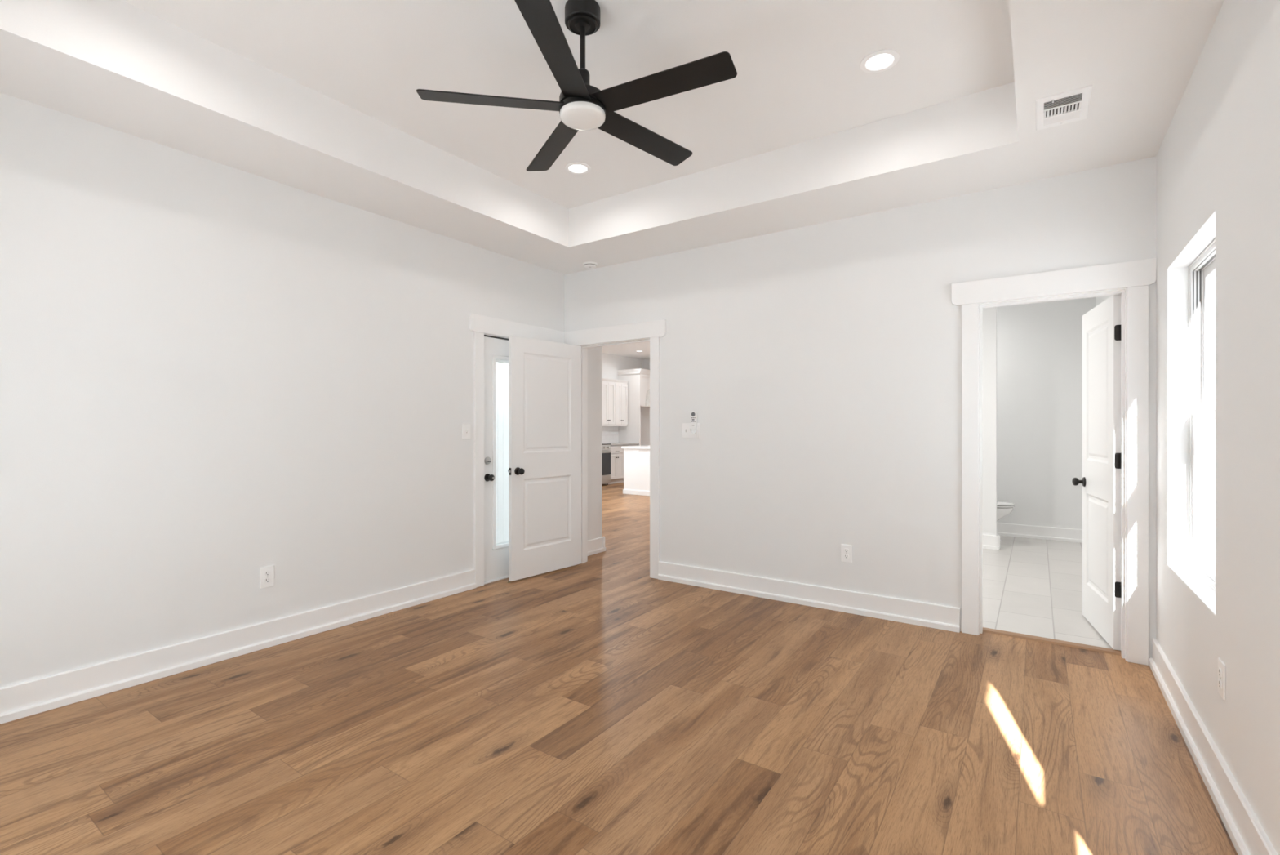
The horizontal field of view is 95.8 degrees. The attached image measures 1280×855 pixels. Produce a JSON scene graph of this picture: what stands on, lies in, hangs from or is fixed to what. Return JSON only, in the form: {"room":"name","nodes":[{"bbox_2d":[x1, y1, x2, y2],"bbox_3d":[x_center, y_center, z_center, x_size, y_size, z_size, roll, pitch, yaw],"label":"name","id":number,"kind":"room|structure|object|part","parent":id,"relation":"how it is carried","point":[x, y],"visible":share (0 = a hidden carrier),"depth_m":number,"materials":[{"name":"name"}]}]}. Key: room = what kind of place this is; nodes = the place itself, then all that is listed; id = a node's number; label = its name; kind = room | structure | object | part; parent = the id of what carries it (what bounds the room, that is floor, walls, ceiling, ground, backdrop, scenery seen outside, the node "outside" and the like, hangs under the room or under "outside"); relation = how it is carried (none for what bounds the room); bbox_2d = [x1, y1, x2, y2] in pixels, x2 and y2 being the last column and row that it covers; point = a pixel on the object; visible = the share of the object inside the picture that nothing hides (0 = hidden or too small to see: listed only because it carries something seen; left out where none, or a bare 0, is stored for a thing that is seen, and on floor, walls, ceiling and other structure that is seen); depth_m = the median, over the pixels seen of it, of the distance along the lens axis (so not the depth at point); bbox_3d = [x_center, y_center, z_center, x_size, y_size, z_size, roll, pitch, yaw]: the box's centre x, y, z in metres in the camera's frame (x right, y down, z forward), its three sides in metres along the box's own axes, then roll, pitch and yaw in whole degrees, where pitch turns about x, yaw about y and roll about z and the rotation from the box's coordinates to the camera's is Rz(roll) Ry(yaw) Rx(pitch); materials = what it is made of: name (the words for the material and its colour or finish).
{"room":"empty bedroom","nodes":[
{"label":"empty bedroom","id":0,"kind":"room"},
{"bbox_2d":[0,92,601,687],"bbox_3d":[-1.944,-0.317,3.878,0.150,3.200,5.250,0,0,35],"label":"wall","id":1,"kind":"structure","parent":0,"point":[213,375],"depth_m":3.14,"materials":[{"name":"white paint"}]},
{"bbox_2d":[0,568,475,724],"bbox_3d":[-2.297,1.209,3.207,0.030,0.148,3.444,0,0,35],"label":"baseboard","id":2,"kind":"structure","parent":1,"relation":"attached to","point":[28,698],"depth_m":3.12,"materials":[{"name":"white wood"}]},
{"bbox_2d":[259,564,274,588],"bbox_3d":[-2.185,0.875,3.388,0.009,0.122,0.076,0,0,35],"label":"wall outlet","id":3,"kind":"object","parent":1,"relation":"attached to","point":[266,574],"visible":1,"depth_m":3.38,"materials":[{"name":"white plastic"}]},
{"bbox_2d":[264,577,271,582],"bbox_3d":[-2.183,0.895,3.387,0.004,0.029,0.033,0,0,35],"label":"socket","id":4,"kind":"object","parent":3,"relation":"attached to","point":[267,580],"depth_m":3.39,"materials":[{"name":"white plastic"}]},
{"bbox_2d":[264,570,271,576],"bbox_3d":[-2.183,0.855,3.387,0.004,0.029,0.033,0,0,35],"label":"socket","id":5,"kind":"object","parent":3,"relation":"attached to","point":[267,573],"depth_m":3.39,"materials":[{"name":"white plastic"}]},
{"bbox_2d":[462,423,470,439],"bbox_3d":[-1.367,0.031,4.567,0.021,0.122,0.076,0,0,35],"label":"light switch","id":6,"kind":"object","parent":1,"relation":"attached to","point":[465,427],"visible":1,"depth_m":4.56,"materials":[{"name":"white plastic"}]},
{"bbox_2d":[484,336,508,581],"bbox_3d":[-1.044,0.259,5.069,0.127,2.013,0.845,0,0,35],"label":"door","id":7,"kind":"structure","parent":1,"relation":"in","point":[495,350],"depth_m":4.83,"materials":[{"name":"white wood"}]},
{"bbox_3d":[-1.231,0.413,4.751,0.068,0.065,0.065,0,0,35],"label":"knob","id":8,"kind":"part","parent":7,"relation":"part of","materials":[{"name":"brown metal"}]},
{"bbox_3d":[-1.046,0.206,5.070,0.013,1.630,0.637,0,0,35],"label":"glass frame","id":9,"kind":"part","parent":7,"relation":"part of","materials":[{"name":"white glass"}]},
{"bbox_2d":[496,359,508,544],"bbox_3d":[-1.070,0.207,5.087,0.024,1.561,0.577,0,0,35],"label":"glass panel","id":10,"kind":"object","parent":7,"relation":"attached to","point":[502,401],"depth_m":4.93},
{"bbox_2d":[0,0,1224,274],"bbox_3d":[-0.253,-1.641,2.454,4.251,0.361,4.520,0,0,35],"label":"ceiling","id":11,"kind":"structure","parent":0,"point":[318,97],"depth_m":2.90,"materials":[{"name":"white paint"}]},
{"bbox_2d":[416,0,737,171],"bbox_3d":[-0.207,-1.532,2.445,1.265,0.479,1.276,0,0,35],"label":"ceiling fan","id":12,"kind":"object","parent":11,"relation":"hanging from","point":[581,105],"visible":1,"depth_m":2.36,"materials":[{"name":"black metal"}]},
{"bbox_3d":[-0.599,-1.349,2.388,0.602,0.033,0.122,0,0,-9],"label":"blade","id":13,"kind":"part","parent":12,"relation":"part of","materials":[{"name":"black wood"}]},
{"bbox_3d":[-0.299,-1.349,2.087,0.122,0.033,0.602,0,0,9],"label":"blade","id":14,"kind":"part","parent":12,"relation":"part of","materials":[{"name":"black wood"}]},
{"bbox_3d":[-0.406,-1.349,2.766,0.122,0.033,0.602,0,0,-27],"label":"blade","id":15,"kind":"part","parent":12,"relation":"part of","materials":[{"name":"black wood"}]},
{"bbox_3d":[0.013,-1.349,2.699,0.602,0.033,0.122,0,0,-45],"label":"blade","id":16,"kind":"part","parent":12,"relation":"part of","materials":[{"name":"black wood"}]},
{"bbox_3d":[0.079,-1.349,2.280,0.602,0.033,0.122,0,0,27],"label":"blade","id":17,"kind":"part","parent":12,"relation":"part of","materials":[{"name":"black wood"}]},
{"bbox_2d":[564,161,591,173],"bbox_3d":[-0.424,-1.768,3.945,0.176,0.007,0.176,0,0,35],"label":"recessed light","id":18,"kind":"object","parent":11,"relation":"in","point":[576,167],"visible":1,"depth_m":3.94,"materials":[{"name":"white plastic"}]},
{"bbox_2d":[582,261,597,268],"bbox_3d":[-0.443,-1.440,5.152,0.128,0.040,0.128,0,0,35],"label":"smoke detector","id":19,"kind":"object","parent":11,"relation":"attached to","point":[589,264],"visible":1,"depth_m":5.11,"materials":[{"name":"white plastic"}]},
{"bbox_3d":[-0.443,-1.455,5.152,0.128,0.010,0.128,0,0,35],"label":"plate","id":20,"kind":"part","parent":19,"relation":"part of","materials":[{"name":"white plastic"}]},
{"bbox_2d":[860,48,899,72],"bbox_3d":[1.158,-1.768,2.793,0.176,0.007,0.176,0,0,35],"label":"recessed light","id":21,"kind":"object","parent":11,"relation":"in","point":[880,60],"visible":1,"depth_m":2.79,"materials":[{"name":"white plastic"}]},
{"bbox_2d":[1035,84,1092,130],"bbox_3d":[1.935,-1.454,2.649,0.200,0.012,0.318,0,0,35],"label":"ceiling vent","id":22,"kind":"object","parent":11,"relation":"in","point":[1073,105],"visible":1,"depth_m":2.63,"materials":[{"name":"white plastic"}]},
{"bbox_2d":[0,482,1237,854],"bbox_3d":[0.134,1.283,7.225,9.021,0.001,12.820,0,0,35],"label":"floor","id":23,"kind":"structure","parent":0,"point":[599,705],"depth_m":2.35,"materials":[{"name":"brown wood"}]},
{"bbox_2d":[601,443,611,484],"bbox_3d":[-1.106,0.822,12.753,0.701,0.922,0.760,0,0,35],"label":"range","id":24,"kind":"object","parent":23,"relation":"on","point":[606,447],"visible":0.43,"depth_m":12.76,"materials":[{"name":"silver metal"}]},
{"bbox_3d":[-0.878,1.141,12.596,0.026,0.165,0.750,0,0,35],"label":"storage drawer","id":25,"kind":"part","parent":24,"relation":"part of","materials":[{"name":"silver metal"}]},
{"bbox_3d":[-0.877,0.775,12.595,0.028,0.545,0.750,0,0,35],"label":"oven door","id":26,"kind":"part","parent":24,"relation":"part of","materials":[{"name":"black glass"}]},
{"bbox_3d":[-0.876,0.438,12.595,0.030,0.110,0.760,0,0,35],"label":"control panel","id":27,"kind":"part","parent":24,"relation":"part of","materials":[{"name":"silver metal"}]},
{"bbox_2d":[608,444,623,484],"bbox_3d":[-0.764,0.845,13.310,0.640,0.876,0.530,0,0,35],"label":"base cabinet","id":28,"kind":"object","parent":23,"relation":"on","point":[617,452],"visible":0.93,"depth_m":13.16,"materials":[{"name":"white wood"}]},
{"bbox_3d":[-0.608,0.882,13.044,0.020,0.567,0.259,0,0,35],"label":"cabinet door","id":29,"kind":"part","parent":28,"relation":"part of","materials":[{"name":"white wood"}]},
{"bbox_3d":[-0.534,0.505,13.152,0.020,0.167,0.522,0,0,35],"label":"drawer","id":30,"kind":"part","parent":28,"relation":"part of","materials":[{"name":"white wood"}]},
{"bbox_3d":[-0.459,0.882,13.260,0.020,0.567,0.259,0,0,35],"label":"cabinet door","id":31,"kind":"part","parent":28,"relation":"part of","materials":[{"name":"white wood"}]},
{"bbox_2d":[604,442,639,445],"bbox_3d":[-0.603,0.387,13.561,0.625,0.036,1.131,0,0,35],"label":"countertop","id":32,"kind":"structure","parent":28,"relation":"on","point":[611,443],"depth_m":13.58,"materials":[{"name":"grey stone"}]},
{"bbox_2d":[620,444,638,482],"bbox_3d":[-0.444,0.845,13.775,0.640,0.876,0.591,0,0,35],"label":"base cabinet","id":33,"kind":"object","parent":23,"relation":"on","point":[621,479],"visible":0.02,"depth_m":13.50,"materials":[{"name":"white wood"}]},
{"bbox_2d":[617,368,649,445],"bbox_3d":[0.011,-0.062,14.399,0.683,2.690,1.003,0,0,35],"label":"surround","id":34,"kind":"object","parent":23,"relation":"on","point":[637,429],"visible":0.32,"depth_m":14.01,"materials":[{"name":"white wood"}]},
{"bbox_3d":[-0.262,-0.017,14.032,0.648,2.600,0.022,0,0,35],"label":"panel","id":35,"kind":"part","parent":34,"relation":"part of","materials":[{"name":"white wood"}]},
{"bbox_3d":[0.011,-1.349,14.399,0.683,0.115,1.003,0,0,35],"label":"crown moulding","id":36,"kind":"part","parent":34,"relation":"part of","materials":[{"name":"white wood"}]},
{"bbox_3d":[0.264,-0.017,14.797,0.648,2.600,0.022,0,0,35],"label":"panel","id":37,"kind":"part","parent":34,"relation":"part of","materials":[{"name":"white wood"}]},
{"bbox_3d":[0.132,-0.910,14.050,0.020,0.757,0.448,0,0,35],"label":"cabinet door","id":38,"kind":"part","parent":34,"relation":"part of","materials":[{"name":"white wood"}]},
{"bbox_2d":[622,448,649,495],"bbox_3d":[0.462,0.845,11.775,0.640,0.876,1.878,0,0,35],"label":"kitchen island","id":39,"kind":"object","parent":23,"relation":"on","point":[636,461],"visible":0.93,"depth_m":11.01,"materials":[{"name":"white wood"}]},
{"bbox_2d":[621,444,649,448],"bbox_3d":[0.572,0.387,11.698,0.944,0.036,1.912,0,0,35],"label":"island countertop","id":40,"kind":"structure","parent":39,"relation":"on","point":[646,446],"depth_m":11.02,"materials":[{"name":"white stone"}]},
{"bbox_3d":[0.462,1.240,11.775,0.640,0.085,1.878,0,0,35],"label":"trim","id":41,"kind":"part","parent":39,"relation":"part of","materials":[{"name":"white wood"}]},
{"bbox_2d":[982,626,1121,655],"bbox_3d":[2.448,1.277,3.466,0.696,0.012,0.070,0,0,35],"label":"threshold","id":42,"kind":"object","parent":23,"relation":"on","point":[1047,640],"visible":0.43,"depth_m":3.44,"materials":[{"name":"brown wood"}]},
{"bbox_2d":[601,352,641,443],"bbox_3d":[-2.195,-0.317,11.921,0.160,3.200,7.720,0,0,35],"label":"wall","id":43,"kind":"structure","parent":0,"point":[611,363],"depth_m":14.04,"materials":[{"name":"white paint"}]},
{"bbox_2d":[601,377,615,426],"bbox_3d":[-0.852,-0.578,13.441,0.347,1.098,0.512,0,0,35],"label":"upper cabinet","id":44,"kind":"object","parent":43,"relation":"attached to","point":[607,384],"visible":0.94,"depth_m":13.35,"materials":[{"name":"white wood"}]},
{"bbox_3d":[-0.812,-0.555,13.259,0.020,0.964,0.251,0,0,35],"label":"cabinet door","id":45,"kind":"part","parent":44,"relation":"part of","materials":[{"name":"white wood"}]},
{"bbox_3d":[-0.858,-1.085,13.445,0.333,0.083,0.512,0,0,35],"label":"crown moulding","id":46,"kind":"part","parent":44,"relation":"part of","materials":[{"name":"white wood"}]},
{"bbox_3d":[-0.668,-0.555,13.469,0.020,0.964,0.251,0,0,35],"label":"cabinet door","id":47,"kind":"part","parent":44,"relation":"part of","materials":[{"name":"white wood"}]},
{"bbox_2d":[614,379,628,426],"bbox_3d":[-0.560,-0.578,13.867,0.347,1.098,0.512,0,0,35],"label":"upper cabinet","id":48,"kind":"object","parent":43,"relation":"attached to","point":[620,386],"visible":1,"depth_m":13.76,"materials":[{"name":"white wood"}]},
{"bbox_3d":[-0.520,-0.555,13.684,0.020,0.964,0.251,0,0,35],"label":"cabinet door","id":49,"kind":"part","parent":48,"relation":"part of","materials":[{"name":"white wood"}]},
{"bbox_3d":[-0.566,-1.085,13.871,0.333,0.083,0.512,0,0,35],"label":"crown moulding","id":50,"kind":"part","parent":48,"relation":"part of","materials":[{"name":"white wood"}]},
{"bbox_3d":[-0.375,-0.555,13.894,0.020,0.964,0.251,0,0,35],"label":"cabinet door","id":51,"kind":"part","parent":48,"relation":"part of","materials":[{"name":"white wood"}]},
{"bbox_2d":[601,342,649,359],"bbox_3d":[0.211,-1.794,9.984,6.020,0.046,8.185,0,0,35],"label":"ceiling","id":52,"kind":"structure","parent":0,"point":[628,350],"depth_m":13.19,"materials":[{"name":"white paint"}]},
{"bbox_2d":[641,359,649,369],"bbox_3d":[2.561,-0.317,13.426,6.290,3.200,0.150,0,0,35],"label":"wall","id":53,"kind":"structure","parent":0,"point":[645,362],"depth_m":14.99,"materials":[{"name":"white paint"}]},
{"bbox_2d":[564,155,1155,658],"bbox_3d":[1.060,-0.317,4.363,4.251,3.200,0.115,0,0,35],"label":"wall","id":54,"kind":"structure","parent":0,"point":[819,366],"depth_m":4.06,"materials":[{"name":"white paint"}]},
{"bbox_2d":[508,335,581,581],"bbox_3d":[-0.818,0.255,5.087,0.171,2.028,0.820,0,0,40],"label":"door","id":55,"kind":"structure","parent":54,"relation":"in","point":[544,376],"depth_m":5.03,"materials":[{"name":"white wood"}]},
{"bbox_3d":[-0.993,0.364,4.793,0.068,0.065,0.065,0,0,40],"label":"knob","id":56,"kind":"part","parent":55,"relation":"part of","materials":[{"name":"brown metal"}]},
{"bbox_2d":[469,312,666,587],"bbox_3d":[-0.595,0.188,4.836,1.308,2.190,1.260,0,0,35],"label":"door frame","id":57,"kind":"structure","parent":54,"relation":"attached to","point":[651,331],"depth_m":4.91,"materials":[{"name":"white wood"}]},
{"bbox_3d":[-1.300,0.258,4.665,0.021,2.050,0.089,0,0,35],"label":"casing","id":58,"kind":"part","parent":57,"relation":"part of","materials":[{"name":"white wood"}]},
{"bbox_3d":[-0.170,0.188,5.294,0.997,2.190,0.024,0,0,35],"label":"casing","id":59,"kind":"part","parent":57,"relation":"part of","materials":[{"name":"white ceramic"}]},
{"bbox_3d":[0.126,0.258,4.923,0.089,2.050,0.021,0,0,35],"label":"casing","id":60,"kind":"part","parent":57,"relation":"part of","materials":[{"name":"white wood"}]},
{"bbox_2d":[587,536,605,555],"bbox_3d":[-0.870,1.209,6.075,0.930,0.148,0.473,0,0,35],"label":"baseboard","id":61,"kind":"structure","parent":54,"relation":"attached to","point":[596,545],"depth_m":5.89,"materials":[{"name":"white wood"}]},
{"bbox_2d":[682,422,700,438],"bbox_3d":[0.414,0.026,4.725,0.168,0.122,0.021,0,0,35],"label":"light switch","id":62,"kind":"object","parent":54,"relation":"attached to","point":[686,426],"visible":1,"depth_m":4.74,"materials":[{"name":"white plastic"}]},
{"bbox_2d":[689,418,697,436],"bbox_3d":[0.437,0.001,4.696,0.058,0.150,0.030,0,0,35],"label":"remote holder","id":63,"kind":"object","parent":54,"relation":"attached to","point":[694,433],"visible":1,"depth_m":4.70,"materials":[{"name":"white plastic"}]},
{"bbox_2d":[690,410,696,430],"bbox_3d":[0.436,-0.055,4.696,0.048,0.158,0.019,0,0,35],"label":"remote control","id":64,"kind":"object","parent":63,"relation":"in","point":[693,414],"visible":1,"depth_m":4.69,"materials":[{"name":"white plastic"}]},
{"bbox_3d":[0.444,0.001,4.707,0.044,0.150,0.004,0,0,35],"label":"plate","id":65,"kind":"part","parent":63,"relation":"part of","materials":[{"name":"white plastic"}]},
{"bbox_2d":[657,560,959,632],"bbox_3d":[1.083,1.209,4.260,2.240,0.148,0.030,0,0,35],"label":"baseboard","id":66,"kind":"structure","parent":54,"relation":"attached to","point":[939,616],"depth_m":4.11,"materials":[{"name":"white wood"}]},
{"bbox_2d":[840,543,852,562],"bbox_3d":[1.439,0.878,4.027,0.076,0.122,0.009,0,0,35],"label":"wall outlet","id":67,"kind":"object","parent":54,"relation":"attached to","point":[846,549],"visible":1,"depth_m":4.02,"materials":[{"name":"white plastic"}]},
{"bbox_2d":[951,257,1156,665],"bbox_3d":[2.409,0.188,3.434,0.972,2.190,0.165,0,0,35],"label":"door frame","id":68,"kind":"structure","parent":54,"relation":"attached to","point":[1131,280],"depth_m":3.25,"materials":[{"name":"white wood"}]},
{"bbox_3d":[2.055,0.258,3.596,0.089,2.050,0.021,0,0,35],"label":"casing","id":69,"kind":"part","parent":68,"relation":"part of","materials":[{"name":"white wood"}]},
{"bbox_3d":[2.710,0.258,3.146,0.089,2.050,0.021,0,0,35],"label":"casing","id":70,"kind":"part","parent":68,"relation":"part of","materials":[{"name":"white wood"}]},
{"bbox_2d":[1071,293,1120,650],"bbox_3d":[2.869,0.255,3.603,0.171,2.028,0.698,0,0,26],"label":"door","id":71,"kind":"structure","parent":54,"relation":"in","point":[1100,481],"depth_m":3.51,"materials":[{"name":"white wood"}]},
{"bbox_3d":[2.946,0.364,3.882,0.068,0.065,0.065,0,0,26],"label":"knob","id":72,"kind":"part","parent":71,"relation":"part of","materials":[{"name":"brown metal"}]},
{"bbox_2d":[982,306,996,535],"bbox_3d":[3.170,-0.088,6.533,1.468,2.743,0.117,0,0,35],"label":"wall partition","id":73,"kind":"structure","parent":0,"point":[989,314],"depth_m":6.10,"materials":[{"name":"white paint"}]},
{"bbox_2d":[982,522,1082,550],"bbox_3d":[3.712,1.209,6.541,2.351,0.148,1.190,0,0,35],"label":"baseboard","id":74,"kind":"structure","parent":73,"relation":"attached to","point":[989,541],"depth_m":6.58,"materials":[{"name":"white wood"}]},
{"bbox_2d":[996,297,1095,528],"bbox_3d":[4.042,-0.217,7.109,2.451,3.000,0.120,0,0,35],"label":"wall","id":75,"kind":"structure","parent":0,"point":[1039,345],"depth_m":6.64,"materials":[{"name":"white paint"}]},
{"bbox_2d":[982,535,1112,648],"bbox_3d":[2.961,1.331,5.451,2.351,0.104,3.838,0,0,35],"label":"floor","id":76,"kind":"structure","parent":0,"point":[1032,586],"depth_m":4.55,"materials":[{"name":"tile"}]},
{"bbox_2d":[996,500,1014,541],"bbox_3d":[3.856,0.891,6.654,0.773,0.775,0.440,0,0,35],"label":"toilet","id":77,"kind":"object","parent":76,"relation":"on","point":[1003,508],"visible":0.17,"depth_m":6.40,"materials":[{"name":"white ceramic"}]},
{"bbox_3d":[3.930,0.878,6.604,0.590,0.018,0.380,0,0,35],"label":"seat","id":78,"kind":"part","parent":77,"relation":"part of","materials":[{"name":"white ceramic"}]},
{"bbox_3d":[3.930,0.853,6.604,0.594,0.020,0.384,0,0,35],"label":"lid","id":79,"kind":"part","parent":77,"relation":"part of","materials":[{"name":"white ceramic"}]},
{"bbox_2d":[1095,0,1279,854],"bbox_3d":[2.691,-0.317,2.825,0.180,3.200,8.770,0,0,35],"label":"wall","id":80,"kind":"structure","parent":0,"point":[1218,156],"depth_m":1.89,"materials":[{"name":"white paint"}]},
{"bbox_2d":[1167,238,1215,614],"bbox_3d":[2.408,-0.051,2.402,0.191,1.459,0.935,0,0,35],"label":"window","id":81,"kind":"structure","parent":80,"relation":"in","point":[1199,575],"depth_m":2.73,"materials":[{"name":"white plastic"}]},
{"bbox_3d":[2.412,0.284,2.399,0.032,0.723,0.871,0,0,35],"label":"sash","id":82,"kind":"part","parent":81,"relation":"part of","materials":[{"name":"white plastic"}]},
{"bbox_3d":[2.443,-0.384,2.378,0.032,0.730,0.871,0,0,35],"label":"sash","id":83,"kind":"part","parent":81,"relation":"part of","materials":[{"name":"white plastic"}]},
{"bbox_2d":[1148,637,1277,854],"bbox_3d":[1.485,1.209,1.257,0.030,0.148,4.518,0,0,35],"label":"baseboard","id":84,"kind":"structure","parent":80,"relation":"attached to","point":[1245,830],"depth_m":2.04,"materials":[{"name":"white wood"}]},
{"bbox_2d":[1217,657,1226,699],"bbox_3d":[2.003,0.865,1.991,0.009,0.122,0.076,0,0,35],"label":"wall outlet","id":85,"kind":"object","parent":80,"relation":"attached to","point":[1221,665],"visible":1,"depth_m":1.98,"materials":[{"name":"white plastic"}]},
{"bbox_2d":[1217,679,1222,688],"bbox_3d":[2.001,0.885,1.993,0.004,0.029,0.033,0,0,35],"label":"socket","id":86,"kind":"object","parent":85,"relation":"attached to","point":[1220,681],"depth_m":1.99,"materials":[{"name":"white plastic"}]},
{"bbox_2d":[1217,666,1222,677],"bbox_3d":[2.001,0.845,1.993,0.004,0.029,0.033,0,0,35],"label":"socket","id":87,"kind":"object","parent":85,"relation":"attached to","point":[1220,668],"depth_m":1.99,"materials":[{"name":"white plastic"}]}
]}

